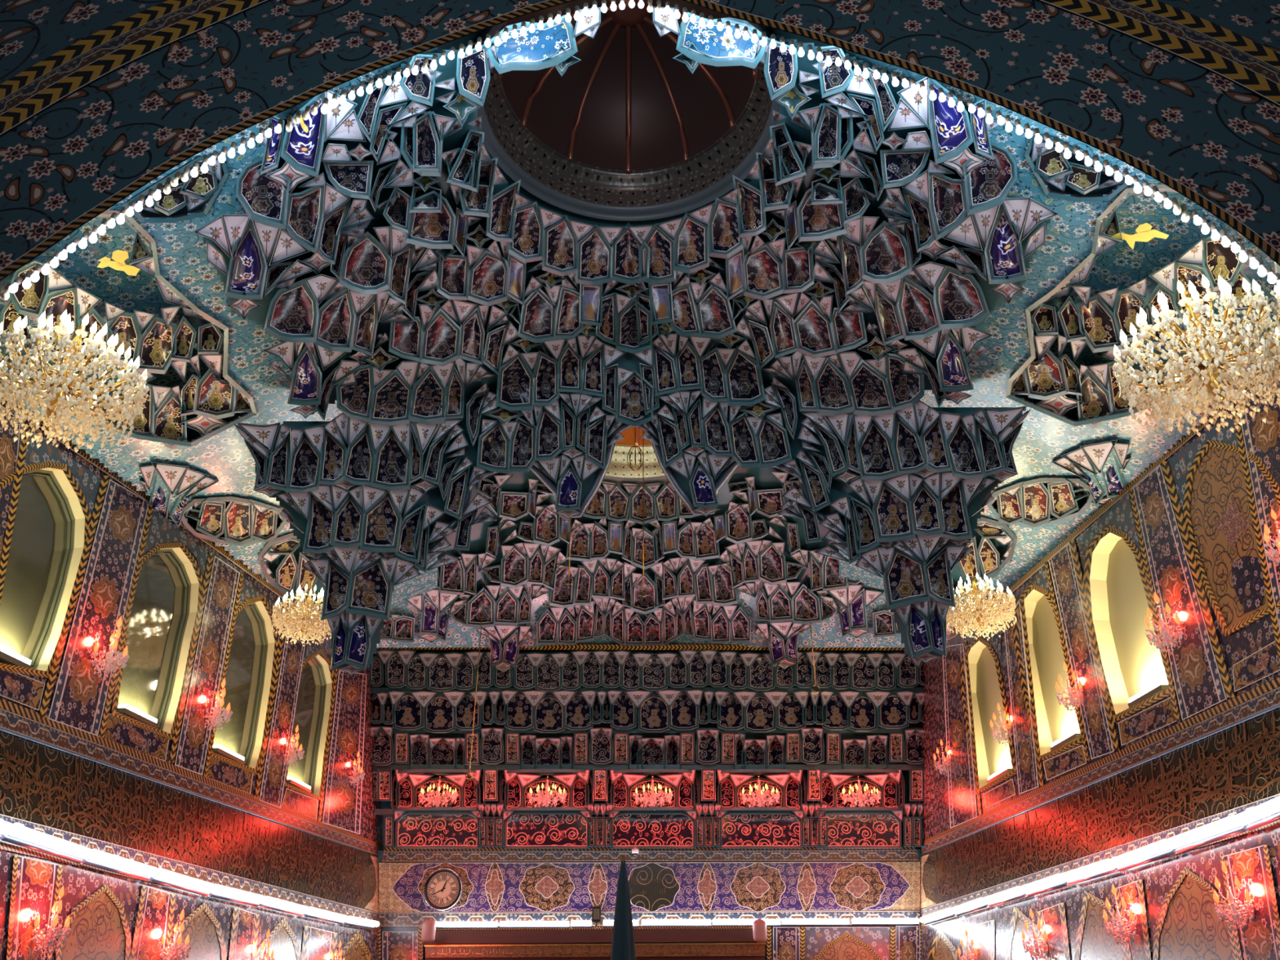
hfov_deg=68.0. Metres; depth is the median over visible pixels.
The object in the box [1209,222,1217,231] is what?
socket
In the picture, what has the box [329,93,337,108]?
light bulb
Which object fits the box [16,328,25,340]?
candle
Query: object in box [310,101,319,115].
light bulb
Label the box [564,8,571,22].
light bulb
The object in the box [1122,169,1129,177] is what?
socket
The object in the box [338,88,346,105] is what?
light bulb
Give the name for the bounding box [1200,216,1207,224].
socket
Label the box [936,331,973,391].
pendant
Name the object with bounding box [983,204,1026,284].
pendant
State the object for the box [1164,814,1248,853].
fluorescent tube
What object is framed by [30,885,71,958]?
wall sconce
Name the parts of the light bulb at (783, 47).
glass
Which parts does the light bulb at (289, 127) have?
glass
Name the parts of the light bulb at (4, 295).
glass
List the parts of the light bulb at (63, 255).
glass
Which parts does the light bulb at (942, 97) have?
glass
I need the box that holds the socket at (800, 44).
[798,41,803,48]
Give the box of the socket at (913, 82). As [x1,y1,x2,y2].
[910,77,915,85]
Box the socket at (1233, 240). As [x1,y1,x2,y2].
[1228,235,1235,244]
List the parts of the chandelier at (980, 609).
chain, stem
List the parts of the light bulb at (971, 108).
glass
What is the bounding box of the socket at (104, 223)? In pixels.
[101,218,107,226]
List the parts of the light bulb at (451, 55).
glass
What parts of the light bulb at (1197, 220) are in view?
glass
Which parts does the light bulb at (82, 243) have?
glass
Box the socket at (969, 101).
[966,98,973,106]
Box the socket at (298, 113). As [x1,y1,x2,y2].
[295,110,301,117]
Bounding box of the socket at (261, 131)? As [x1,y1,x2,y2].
[258,127,264,135]
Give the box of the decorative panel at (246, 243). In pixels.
[224,219,267,300]
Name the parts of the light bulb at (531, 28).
glass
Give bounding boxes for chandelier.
[0,303,149,452]
[271,573,331,645]
[417,776,458,810]
[526,776,567,810]
[632,774,672,810]
[739,774,779,810]
[840,774,880,810]
[946,542,1017,639]
[1111,274,1279,436]
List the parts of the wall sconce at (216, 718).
stem, candle bulb, candle bulb, candle bulb, candle bulb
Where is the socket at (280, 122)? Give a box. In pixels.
[277,119,283,125]
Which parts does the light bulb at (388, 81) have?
glass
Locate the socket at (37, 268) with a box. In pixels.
[34,263,42,272]
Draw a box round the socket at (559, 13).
[555,10,561,17]
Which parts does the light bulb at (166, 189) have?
glass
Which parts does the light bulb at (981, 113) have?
glass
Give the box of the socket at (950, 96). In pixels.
[947,91,953,99]
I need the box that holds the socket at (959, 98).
[957,95,962,103]
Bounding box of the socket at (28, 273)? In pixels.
[25,270,32,278]
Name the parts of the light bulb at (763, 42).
glass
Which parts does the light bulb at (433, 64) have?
glass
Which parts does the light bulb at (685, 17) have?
glass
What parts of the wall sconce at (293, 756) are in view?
stem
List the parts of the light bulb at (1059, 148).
glass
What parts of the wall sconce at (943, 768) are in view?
stem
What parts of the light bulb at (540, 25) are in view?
glass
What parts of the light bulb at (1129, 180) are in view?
glass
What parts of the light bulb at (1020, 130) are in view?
glass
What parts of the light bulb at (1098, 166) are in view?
glass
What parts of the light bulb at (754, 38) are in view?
glass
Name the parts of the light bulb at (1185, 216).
glass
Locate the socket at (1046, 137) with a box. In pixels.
[1043,132,1049,140]
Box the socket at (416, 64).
[413,60,419,67]
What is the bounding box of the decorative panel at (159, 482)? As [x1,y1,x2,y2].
[148,471,171,519]
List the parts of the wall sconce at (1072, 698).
candle bulb, candle bulb, candle bulb, stem, candle bulb, candle bulb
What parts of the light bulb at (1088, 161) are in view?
glass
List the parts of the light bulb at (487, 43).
glass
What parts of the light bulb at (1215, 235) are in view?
glass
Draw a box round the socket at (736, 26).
[734,23,739,30]
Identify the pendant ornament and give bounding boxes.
[626,426,644,471]
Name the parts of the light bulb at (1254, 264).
glass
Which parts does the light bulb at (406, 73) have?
glass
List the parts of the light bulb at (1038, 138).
glass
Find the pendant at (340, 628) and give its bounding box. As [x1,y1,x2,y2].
[330,617,348,669]
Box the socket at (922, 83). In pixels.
[919,80,924,88]
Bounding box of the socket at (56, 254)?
[53,250,61,258]
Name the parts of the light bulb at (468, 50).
glass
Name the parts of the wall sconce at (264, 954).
candle bulb, stem, candle bulb, candle bulb, candle bulb, candle bulb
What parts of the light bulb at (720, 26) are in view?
glass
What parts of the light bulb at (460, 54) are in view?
glass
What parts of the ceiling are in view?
niche panel, niche panel, niche panel, niche panel, niche panel, niche panel, niche panel, niche panel, niche panel, niche panel, niche panel, niche panel, niche panel, niche panel, niche panel, niche panel, niche panel, niche panel, niche panel, niche panel, niche panel, niche panel, niche panel, niche panel, niche panel, niche panel, niche panel, niche panel, niche panel, niche panel, niche panel, niche panel, niche panel, niche panel, upright panel, niche panel, niche panel, niche panel, niche panel, niche panel, niche panel, niche panel, upright panel, niche panel, niche panel, upright panel, star panel, niche panel, niche panel, niche panel, upright panel, niche panel, upright panel, niche panel, upright panel, niche panel, niche panel, niche panel, niche panel, upright panel, upright panel, niche panel, niche panel, niche panel, niche panel, upright panel, star panel, niche panel, upright panel, niche panel, niche panel, niche panel, upright panel, niche panel, niche panel, niche panel, niche panel, niche panel, upright panel, niche panel, niche panel, niche panel, niche panel, niche panel, niche panel, niche panel, niche panel, niche panel, niche panel, niche panel, niche panel, niche panel, niche panel, niche panel, niche panel, niche panel, niche panel, niche panel, niche panel, niche panel, niche panel, niche panel, niche panel, niche panel, niche panel, niche panel, niche panel, niche panel, niche panel, niche panel, niche panel, niche panel, niche panel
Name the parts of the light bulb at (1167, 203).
glass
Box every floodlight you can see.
[0,644,31,668]
[116,704,158,728]
[212,744,244,764]
[286,776,311,792]
[986,765,1012,783]
[1050,729,1081,751]
[1128,680,1168,707]
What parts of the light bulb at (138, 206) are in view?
glass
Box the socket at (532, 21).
[529,17,534,25]
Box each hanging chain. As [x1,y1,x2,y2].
[465,573,485,779]
[564,518,573,585]
[639,430,648,596]
[805,574,820,693]
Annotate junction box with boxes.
[591,906,600,925]
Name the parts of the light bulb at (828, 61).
glass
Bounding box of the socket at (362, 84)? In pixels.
[359,81,364,88]
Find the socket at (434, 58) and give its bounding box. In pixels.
[431,53,437,61]
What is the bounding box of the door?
[422,928,767,959]
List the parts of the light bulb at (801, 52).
glass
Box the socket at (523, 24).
[520,21,525,28]
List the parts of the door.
lintel moulding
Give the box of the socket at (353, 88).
[350,84,355,92]
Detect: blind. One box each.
[976,646,1012,776]
[1106,537,1167,698]
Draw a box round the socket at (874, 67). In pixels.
[871,64,877,72]
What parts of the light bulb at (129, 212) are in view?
glass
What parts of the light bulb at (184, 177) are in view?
glass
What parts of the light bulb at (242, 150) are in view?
glass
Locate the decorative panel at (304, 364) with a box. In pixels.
[287,345,322,405]
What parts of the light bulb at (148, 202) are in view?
glass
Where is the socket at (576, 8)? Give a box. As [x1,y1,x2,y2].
[574,5,579,12]
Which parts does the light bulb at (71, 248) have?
glass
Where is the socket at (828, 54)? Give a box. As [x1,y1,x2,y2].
[825,49,831,57]
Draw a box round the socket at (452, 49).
[449,46,455,53]
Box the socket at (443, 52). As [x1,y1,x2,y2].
[440,49,446,57]
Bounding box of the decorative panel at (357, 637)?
[343,615,370,670]
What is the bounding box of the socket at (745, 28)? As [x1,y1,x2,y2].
[743,26,748,32]
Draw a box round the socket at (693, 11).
[690,8,695,15]
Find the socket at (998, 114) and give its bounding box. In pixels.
[995,111,1001,118]
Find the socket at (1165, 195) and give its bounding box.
[1161,191,1168,199]
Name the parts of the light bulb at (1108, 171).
glass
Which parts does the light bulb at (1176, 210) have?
glass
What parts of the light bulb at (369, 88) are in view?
glass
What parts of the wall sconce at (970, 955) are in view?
stem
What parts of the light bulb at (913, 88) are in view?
glass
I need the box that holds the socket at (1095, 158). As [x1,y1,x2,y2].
[1093,155,1099,163]
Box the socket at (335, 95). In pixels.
[332,93,337,100]
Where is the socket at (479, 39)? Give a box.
[476,36,481,43]
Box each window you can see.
[0,467,84,671]
[117,547,199,733]
[213,600,275,768]
[287,654,332,795]
[964,640,1012,788]
[1020,589,1079,755]
[1089,532,1167,714]
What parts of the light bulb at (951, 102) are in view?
glass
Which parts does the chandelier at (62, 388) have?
candle bulb, candle bulb, candle bulb, arm, arm, arm, arm, arm, arm, arm, candle bulb, candle bulb, arm, arm, candle bulb, arm, arm, arm, candle bulb, stem, candle bulb, candle bulb, arm, arm, arm, chain, candle bulb, arm, arm, arm, candle bulb, candle bulb, arm, arm, arm, arm, candle bulb, arm, arm, candle bulb, candle bulb, candle bulb, candle bulb, candle bulb, candle bulb, candle bulb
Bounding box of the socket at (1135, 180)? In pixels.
[1132,174,1138,184]
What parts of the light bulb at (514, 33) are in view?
glass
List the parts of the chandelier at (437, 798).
stem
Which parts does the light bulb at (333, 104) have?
glass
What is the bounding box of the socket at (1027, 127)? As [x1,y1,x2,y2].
[1024,123,1030,131]
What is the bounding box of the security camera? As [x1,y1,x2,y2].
[631,848,639,856]
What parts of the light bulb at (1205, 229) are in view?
glass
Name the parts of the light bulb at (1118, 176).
glass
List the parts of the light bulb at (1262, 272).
glass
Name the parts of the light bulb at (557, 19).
glass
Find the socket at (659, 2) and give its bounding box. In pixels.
[656,0,661,6]
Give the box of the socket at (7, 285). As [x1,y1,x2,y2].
[4,283,12,289]
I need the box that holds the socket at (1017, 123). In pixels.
[1014,119,1020,126]
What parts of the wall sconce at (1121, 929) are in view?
candle bulb, candle bulb, candle bulb, stem, candle bulb, candle bulb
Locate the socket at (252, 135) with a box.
[249,132,255,140]
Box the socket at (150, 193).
[147,188,154,196]
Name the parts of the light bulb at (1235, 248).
glass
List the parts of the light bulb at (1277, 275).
glass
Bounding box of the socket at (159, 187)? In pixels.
[155,182,163,191]
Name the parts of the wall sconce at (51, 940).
candle bulb, stem, candle bulb, candle bulb, candle bulb, candle bulb, candle bulb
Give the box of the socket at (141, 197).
[137,194,144,203]
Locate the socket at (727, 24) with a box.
[725,20,730,26]
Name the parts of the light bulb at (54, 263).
glass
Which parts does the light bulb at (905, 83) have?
glass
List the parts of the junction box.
lid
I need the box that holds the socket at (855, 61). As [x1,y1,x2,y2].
[853,58,858,66]
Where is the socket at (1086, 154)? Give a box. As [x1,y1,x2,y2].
[1082,150,1089,158]
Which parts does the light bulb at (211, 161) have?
glass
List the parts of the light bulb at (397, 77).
glass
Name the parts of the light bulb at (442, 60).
glass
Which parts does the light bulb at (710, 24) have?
glass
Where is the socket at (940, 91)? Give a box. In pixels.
[937,88,943,94]
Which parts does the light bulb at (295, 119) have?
glass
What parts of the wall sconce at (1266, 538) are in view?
candle bulb, candle bulb, candle bulb, stem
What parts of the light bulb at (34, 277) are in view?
glass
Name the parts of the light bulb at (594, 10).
glass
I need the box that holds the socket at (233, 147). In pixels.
[230,141,236,150]
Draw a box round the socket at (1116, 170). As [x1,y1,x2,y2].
[1112,164,1119,173]
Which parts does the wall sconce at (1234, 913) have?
candle bulb, candle bulb, candle bulb, stem, candle bulb, arm, candle bulb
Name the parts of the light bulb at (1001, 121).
glass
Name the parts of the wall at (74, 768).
pier panel, sill panel, pier panel, spandrel panel, blind arch panel, pier panel, sill panel, pier panel, chevron cornice, spandrel panel, blind arch panel, pier panel, sill panel, pier panel, spandrel panel, blind arch panel, pier panel, sill panel, spandrel panel, pier panel, pier panel, blind arch panel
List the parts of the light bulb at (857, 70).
glass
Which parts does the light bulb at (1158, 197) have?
glass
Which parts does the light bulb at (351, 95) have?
glass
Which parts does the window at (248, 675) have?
frame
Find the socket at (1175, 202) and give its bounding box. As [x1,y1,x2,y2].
[1170,197,1177,205]
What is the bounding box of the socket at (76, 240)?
[71,236,79,245]
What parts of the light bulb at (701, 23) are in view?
glass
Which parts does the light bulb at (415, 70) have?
glass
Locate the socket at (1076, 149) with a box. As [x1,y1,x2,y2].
[1072,145,1079,153]
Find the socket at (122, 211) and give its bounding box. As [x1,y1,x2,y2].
[120,206,126,215]
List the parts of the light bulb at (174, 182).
glass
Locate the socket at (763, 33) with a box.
[760,31,766,37]
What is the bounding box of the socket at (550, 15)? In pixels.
[547,13,552,19]
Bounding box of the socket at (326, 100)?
[323,97,328,105]
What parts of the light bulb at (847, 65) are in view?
glass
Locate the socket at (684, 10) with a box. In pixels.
[682,6,687,13]
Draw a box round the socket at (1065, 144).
[1062,141,1069,149]
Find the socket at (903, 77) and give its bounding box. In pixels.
[900,74,906,81]
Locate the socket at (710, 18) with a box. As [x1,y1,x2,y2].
[707,14,712,21]
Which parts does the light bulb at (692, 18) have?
glass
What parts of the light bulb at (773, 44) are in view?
glass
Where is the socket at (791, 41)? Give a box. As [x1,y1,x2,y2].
[789,39,794,45]
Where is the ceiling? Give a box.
[0,0,1279,675]
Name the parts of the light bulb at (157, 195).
glass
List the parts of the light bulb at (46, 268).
glass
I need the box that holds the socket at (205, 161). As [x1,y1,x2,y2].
[202,155,208,164]
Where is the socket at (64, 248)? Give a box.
[62,243,69,250]
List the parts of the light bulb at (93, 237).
glass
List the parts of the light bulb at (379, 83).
glass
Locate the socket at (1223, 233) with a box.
[1218,228,1226,238]
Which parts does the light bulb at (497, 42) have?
glass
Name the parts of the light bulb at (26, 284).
glass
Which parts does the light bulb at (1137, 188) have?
glass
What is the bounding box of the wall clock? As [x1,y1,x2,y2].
[422,867,462,911]
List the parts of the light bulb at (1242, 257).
glass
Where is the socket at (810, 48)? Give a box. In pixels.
[807,44,813,51]
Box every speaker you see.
[421,920,435,943]
[752,919,767,942]
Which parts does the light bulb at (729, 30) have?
glass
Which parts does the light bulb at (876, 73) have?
glass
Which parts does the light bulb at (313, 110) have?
glass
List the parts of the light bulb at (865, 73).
glass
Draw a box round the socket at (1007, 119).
[1004,115,1010,123]
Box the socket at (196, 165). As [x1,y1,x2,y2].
[193,160,199,168]
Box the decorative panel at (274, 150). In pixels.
[259,115,284,175]
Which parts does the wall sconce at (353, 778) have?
stem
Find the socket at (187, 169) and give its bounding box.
[183,165,190,174]
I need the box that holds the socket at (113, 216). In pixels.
[110,212,117,220]
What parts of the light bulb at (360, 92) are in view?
glass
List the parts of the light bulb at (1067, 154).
glass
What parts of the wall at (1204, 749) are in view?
blind arch panel, pier panel, pier panel, spandrel panel, sill panel, pier panel, blind arch panel, spandrel panel, pier panel, sill panel, pier panel, blind arch panel, spandrel panel, chevron cornice, pier panel, sill panel, pier panel, blind arch panel, spandrel panel, blind niche panel, pier panel, sill panel, pier panel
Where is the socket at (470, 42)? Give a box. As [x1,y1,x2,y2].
[467,40,472,46]
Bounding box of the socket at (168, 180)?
[165,177,172,184]
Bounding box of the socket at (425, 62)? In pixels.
[422,57,428,65]
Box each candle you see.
[4,341,17,348]
[5,328,18,341]
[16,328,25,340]
[31,328,44,341]
[32,324,44,335]
[40,337,51,346]
[42,326,50,337]
[53,321,63,332]
[56,325,67,337]
[59,333,72,346]
[75,325,87,337]
[83,333,95,345]
[87,342,99,353]
[93,353,105,363]
[97,335,106,346]
[101,346,111,357]
[105,345,117,356]
[111,355,123,366]
[120,358,129,370]
[127,368,138,379]
[134,382,146,391]
[1115,358,1127,370]
[1120,342,1129,356]
[1130,336,1143,348]
[1130,385,1142,391]
[1133,348,1146,359]
[1137,327,1150,340]
[1142,320,1153,332]
[1153,318,1165,331]
[1158,309,1169,318]
[1160,307,1174,318]
[1161,312,1175,326]
[1164,326,1174,338]
[1177,293,1191,306]
[1189,298,1203,307]
[1192,300,1206,315]
[1203,288,1217,301]
[1209,317,1220,328]
[1219,289,1234,302]
[1222,305,1231,316]
[1224,293,1239,308]
[1245,291,1257,305]
[1256,293,1269,307]
[1257,306,1271,314]
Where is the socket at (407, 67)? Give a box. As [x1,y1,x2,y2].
[404,63,410,70]
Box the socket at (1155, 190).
[1151,185,1159,194]
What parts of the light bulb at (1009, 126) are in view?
glass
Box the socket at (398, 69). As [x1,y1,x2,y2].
[395,66,401,74]
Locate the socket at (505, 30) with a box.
[502,26,508,34]
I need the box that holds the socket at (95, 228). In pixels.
[91,225,98,234]
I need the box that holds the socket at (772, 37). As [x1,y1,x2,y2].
[770,33,775,40]
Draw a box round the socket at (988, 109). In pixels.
[986,106,991,115]
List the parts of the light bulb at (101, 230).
glass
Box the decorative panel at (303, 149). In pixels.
[280,92,327,177]
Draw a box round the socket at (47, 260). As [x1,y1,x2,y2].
[44,257,51,264]
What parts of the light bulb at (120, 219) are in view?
glass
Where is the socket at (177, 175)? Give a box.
[173,171,181,179]
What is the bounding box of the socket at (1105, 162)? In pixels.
[1102,159,1109,167]
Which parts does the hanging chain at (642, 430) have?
chain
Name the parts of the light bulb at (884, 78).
glass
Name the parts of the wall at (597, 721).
niche panel, niche panel, niche panel, pier panel, niche panel, niche panel, niche panel, niche panel, niche panel, niche panel, niche panel, niche panel, niche panel, niche panel, niche panel, niche panel, niche panel, niche panel, niche panel, niche panel, niche panel, niche panel, niche panel, niche panel, niche panel, niche panel, niche panel, niche panel, niche panel, niche panel, niche panel, niche panel, niche panel, niche panel, niche panel, niche panel, niche panel, niche panel, niche panel, niche panel, niche panel, niche panel, niche panel, niche panel, niche panel, niche panel, niche panel, niche panel, chevron cornice, niche panel, niche panel, niche panel, niche panel, niche panel, niche panel, niche panel, niche panel, niche panel, niche panel, niche panel, niche panel, niche panel, niche panel, niche panel, niche panel, niche panel, niche panel, niche panel, niche panel, niche panel, niche panel, niche panel, niche panel, niche panel, niche panel, niche panel, pier panel, niche panel, niche panel, niche panel, niche panel, niche panel, niche panel, niche panel, niche panel, niche panel, niche panel, niche panel, niche panel, blind arch panel, spandrel panel, niche panel, niche panel, niche panel, niche panel, niche panel, niche panel, niche panel, niche panel, niche panel, niche panel, pier panel, niche panel, niche panel, niche panel, niche panel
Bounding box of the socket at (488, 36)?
[485,33,490,39]
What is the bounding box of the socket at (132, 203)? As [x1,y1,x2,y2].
[128,200,135,208]
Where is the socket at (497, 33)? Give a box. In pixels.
[494,31,499,38]
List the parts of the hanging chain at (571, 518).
chain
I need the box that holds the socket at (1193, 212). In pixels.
[1190,208,1198,217]
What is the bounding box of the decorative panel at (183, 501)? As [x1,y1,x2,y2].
[169,485,201,527]
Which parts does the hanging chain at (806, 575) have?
chain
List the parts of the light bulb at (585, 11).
glass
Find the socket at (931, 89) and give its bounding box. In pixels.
[928,84,934,93]
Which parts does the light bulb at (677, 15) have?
glass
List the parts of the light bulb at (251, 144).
glass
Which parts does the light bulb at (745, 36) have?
glass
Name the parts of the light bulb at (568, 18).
glass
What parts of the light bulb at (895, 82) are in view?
glass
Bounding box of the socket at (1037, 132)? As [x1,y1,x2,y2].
[1033,127,1039,135]
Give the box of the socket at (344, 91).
[341,88,346,97]
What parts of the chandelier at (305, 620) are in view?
stem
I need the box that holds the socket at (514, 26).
[512,23,517,30]
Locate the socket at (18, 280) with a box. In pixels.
[13,276,22,285]
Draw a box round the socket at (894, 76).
[890,71,897,79]
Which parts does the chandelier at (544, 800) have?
stem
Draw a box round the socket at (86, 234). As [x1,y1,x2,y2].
[82,231,88,239]
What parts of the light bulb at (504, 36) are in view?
glass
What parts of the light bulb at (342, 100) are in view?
glass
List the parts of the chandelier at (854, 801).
stem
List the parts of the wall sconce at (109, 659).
candle bulb, stem, candle bulb, candle bulb, candle bulb, candle bulb, candle bulb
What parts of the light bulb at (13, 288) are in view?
glass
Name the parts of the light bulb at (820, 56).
glass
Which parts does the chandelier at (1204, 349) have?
candle bulb, candle bulb, candle bulb, candle bulb, candle bulb, candle bulb, candle bulb, arm, candle bulb, candle bulb, arm, arm, arm, arm, arm, arm, arm, arm, candle bulb, chain, arm, candle bulb, arm, arm, arm, candle bulb, candle bulb, arm, arm, candle bulb, arm, stem, arm, candle bulb, arm, arm, arm, candle bulb, arm, candle bulb, arm, arm, arm, arm, arm, candle bulb, arm, arm, arm, arm, candle bulb, candle bulb, candle bulb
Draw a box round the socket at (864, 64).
[862,62,867,69]
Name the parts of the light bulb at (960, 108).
glass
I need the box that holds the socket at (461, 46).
[458,43,464,50]
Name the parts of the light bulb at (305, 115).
glass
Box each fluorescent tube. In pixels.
[0,819,13,838]
[0,823,93,863]
[81,848,159,881]
[149,867,217,896]
[208,884,266,906]
[258,896,309,916]
[303,906,348,924]
[343,915,379,928]
[435,921,497,928]
[499,920,569,928]
[571,920,591,928]
[603,920,639,927]
[640,920,711,926]
[711,919,780,926]
[781,918,849,925]
[851,918,919,925]
[919,907,955,924]
[950,897,987,916]
[982,886,1026,906]
[1019,873,1067,897]
[1059,858,1118,885]
[1108,839,1176,871]
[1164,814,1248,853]
[1234,796,1279,831]
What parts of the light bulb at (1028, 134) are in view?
glass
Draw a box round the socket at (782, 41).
[779,36,785,44]
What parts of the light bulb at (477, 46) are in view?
glass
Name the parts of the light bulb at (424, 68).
glass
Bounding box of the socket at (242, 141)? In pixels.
[240,137,245,144]
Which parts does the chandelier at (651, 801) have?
stem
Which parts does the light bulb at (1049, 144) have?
glass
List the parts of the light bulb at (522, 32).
glass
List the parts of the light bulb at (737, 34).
glass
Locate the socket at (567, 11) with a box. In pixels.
[565,8,570,13]
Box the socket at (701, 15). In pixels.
[699,12,704,19]
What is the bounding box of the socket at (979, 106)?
[976,102,982,110]
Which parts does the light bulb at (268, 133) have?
glass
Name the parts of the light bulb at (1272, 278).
glass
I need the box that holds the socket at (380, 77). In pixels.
[377,73,382,80]
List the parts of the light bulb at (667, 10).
glass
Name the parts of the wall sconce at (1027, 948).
candle bulb, candle bulb, candle bulb, stem, candle bulb, candle bulb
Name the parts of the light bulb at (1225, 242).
glass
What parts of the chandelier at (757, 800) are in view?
stem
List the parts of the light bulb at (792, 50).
glass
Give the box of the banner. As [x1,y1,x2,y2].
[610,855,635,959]
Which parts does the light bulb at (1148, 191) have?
glass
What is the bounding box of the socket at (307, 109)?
[304,106,310,113]
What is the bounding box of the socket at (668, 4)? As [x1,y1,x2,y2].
[665,1,670,7]
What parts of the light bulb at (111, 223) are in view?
glass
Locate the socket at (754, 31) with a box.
[751,28,757,34]
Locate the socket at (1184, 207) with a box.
[1180,203,1186,212]
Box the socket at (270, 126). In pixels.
[267,123,274,130]
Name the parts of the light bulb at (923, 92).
glass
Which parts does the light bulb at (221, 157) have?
glass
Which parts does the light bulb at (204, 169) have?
glass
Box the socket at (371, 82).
[368,77,373,85]
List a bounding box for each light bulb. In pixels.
[0,283,12,300]
[8,276,22,293]
[22,270,32,288]
[30,263,42,282]
[40,257,51,275]
[49,250,61,267]
[58,243,69,260]
[66,236,79,253]
[78,231,88,248]
[88,225,98,243]
[97,218,107,235]
[106,212,117,228]
[116,206,126,224]
[125,200,135,216]
[134,194,144,211]
[145,188,154,206]
[153,182,163,199]
[163,177,172,194]
[170,171,181,186]
[180,165,190,182]
[190,160,199,177]
[200,155,208,173]
[208,151,217,165]
[217,146,226,162]
[227,141,236,158]
[238,137,245,154]
[247,132,255,147]
[255,127,264,142]
[264,123,274,137]
[274,119,283,133]
[285,115,293,132]
[293,110,301,124]
[302,106,310,119]
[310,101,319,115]
[320,97,328,114]
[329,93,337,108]
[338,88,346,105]
[348,84,355,100]
[356,81,364,96]
[366,77,373,93]
[375,73,382,88]
[384,70,391,84]
[394,66,401,81]
[403,63,410,76]
[411,60,419,75]
[421,57,428,73]
[430,53,437,70]
[439,49,446,65]
[448,46,455,59]
[457,43,464,57]
[466,40,472,54]
[475,36,481,51]
[484,33,490,47]
[493,31,500,46]
[501,26,508,40]
[511,23,517,38]
[520,21,526,35]
[528,17,535,32]
[537,15,543,30]
[546,13,553,26]
[555,10,561,23]
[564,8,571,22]
[573,5,580,20]
[582,2,588,15]
[591,0,597,13]
[600,0,607,13]
[610,0,617,11]
[618,0,625,9]
[628,0,635,8]
[637,0,644,8]
[647,0,653,12]
[655,0,662,13]
[663,1,671,13]
[674,4,680,18]
[682,6,688,22]
[689,8,696,22]
[698,12,705,26]
[706,14,713,28]
[716,17,723,31]
[725,20,732,35]
[734,23,741,38]
[742,26,749,39]
[751,28,758,43]
[760,31,767,46]
[769,33,776,48]
[779,36,786,52]
[788,39,795,54]
[797,41,804,57]
[807,44,814,59]
[816,46,822,61]
[825,49,831,66]
[835,53,841,66]
[844,55,851,69]
[853,58,861,75]
[862,62,869,78]
[871,64,879,79]
[881,67,888,83]
[890,71,898,86]
[900,74,909,88]
[910,77,917,93]
[919,80,927,96]
[928,84,936,100]
[937,88,946,102]
[947,91,955,106]
[956,95,964,111]
[966,98,975,112]
[976,102,985,117]
[986,106,993,124]
[995,111,1004,124]
[1004,115,1013,132]
[1014,119,1023,134]
[1024,123,1032,137]
[1033,127,1042,143]
[1043,132,1053,148]
[1053,136,1062,152]
[1062,141,1071,159]
[1072,145,1083,159]
[1082,150,1092,165]
[1093,155,1102,171]
[1102,159,1113,175]
[1112,164,1122,181]
[1122,169,1133,184]
[1132,174,1142,193]
[1142,180,1152,195]
[1151,185,1163,202]
[1161,191,1172,208]
[1170,197,1181,214]
[1180,203,1189,222]
[1190,208,1202,225]
[1200,216,1209,234]
[1209,222,1220,240]
[1218,228,1230,247]
[1228,235,1239,253]
[1237,243,1248,262]
[1246,249,1258,269]
[1256,257,1266,276]
[1264,265,1276,284]
[1274,272,1279,290]
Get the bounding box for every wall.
[0,0,1279,280]
[0,397,382,959]
[368,643,924,959]
[915,360,1279,959]
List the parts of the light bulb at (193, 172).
glass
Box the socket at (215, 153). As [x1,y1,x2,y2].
[211,151,217,158]
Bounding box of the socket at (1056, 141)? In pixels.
[1053,136,1059,144]
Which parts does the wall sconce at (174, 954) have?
candle bulb, stem, candle bulb, candle bulb, candle bulb, candle bulb, candle bulb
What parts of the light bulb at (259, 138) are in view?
glass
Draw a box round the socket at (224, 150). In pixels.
[221,146,226,154]
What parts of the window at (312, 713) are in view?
frame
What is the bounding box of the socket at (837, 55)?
[835,53,839,58]
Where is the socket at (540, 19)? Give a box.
[538,15,543,22]
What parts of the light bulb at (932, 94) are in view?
glass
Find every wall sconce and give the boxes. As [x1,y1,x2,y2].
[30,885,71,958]
[90,616,129,680]
[158,908,191,959]
[202,678,232,733]
[258,928,275,959]
[283,724,304,768]
[334,940,344,959]
[348,751,364,787]
[933,738,950,776]
[957,929,977,959]
[990,702,1012,746]
[1021,908,1047,959]
[1055,662,1084,712]
[1102,884,1136,948]
[1144,591,1183,654]
[1213,860,1254,934]
[1263,508,1279,564]
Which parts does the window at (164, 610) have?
frame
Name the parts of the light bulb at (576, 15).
glass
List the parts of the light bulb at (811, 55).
glass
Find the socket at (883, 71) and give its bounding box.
[881,67,886,75]
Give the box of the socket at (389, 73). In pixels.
[386,70,391,78]
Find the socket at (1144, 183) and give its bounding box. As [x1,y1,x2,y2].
[1142,180,1148,188]
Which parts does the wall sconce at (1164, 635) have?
candle bulb, candle bulb, candle bulb, stem, candle bulb, candle bulb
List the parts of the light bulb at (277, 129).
glass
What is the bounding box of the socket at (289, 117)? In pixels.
[287,115,292,122]
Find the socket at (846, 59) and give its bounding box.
[844,55,849,62]
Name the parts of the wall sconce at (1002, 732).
stem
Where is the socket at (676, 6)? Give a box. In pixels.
[674,4,679,10]
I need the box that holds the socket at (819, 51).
[816,46,822,53]
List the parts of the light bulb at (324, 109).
glass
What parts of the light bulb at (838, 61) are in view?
glass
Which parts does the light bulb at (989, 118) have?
glass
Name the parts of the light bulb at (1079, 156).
glass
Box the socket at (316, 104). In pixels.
[313,101,319,108]
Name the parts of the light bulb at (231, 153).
glass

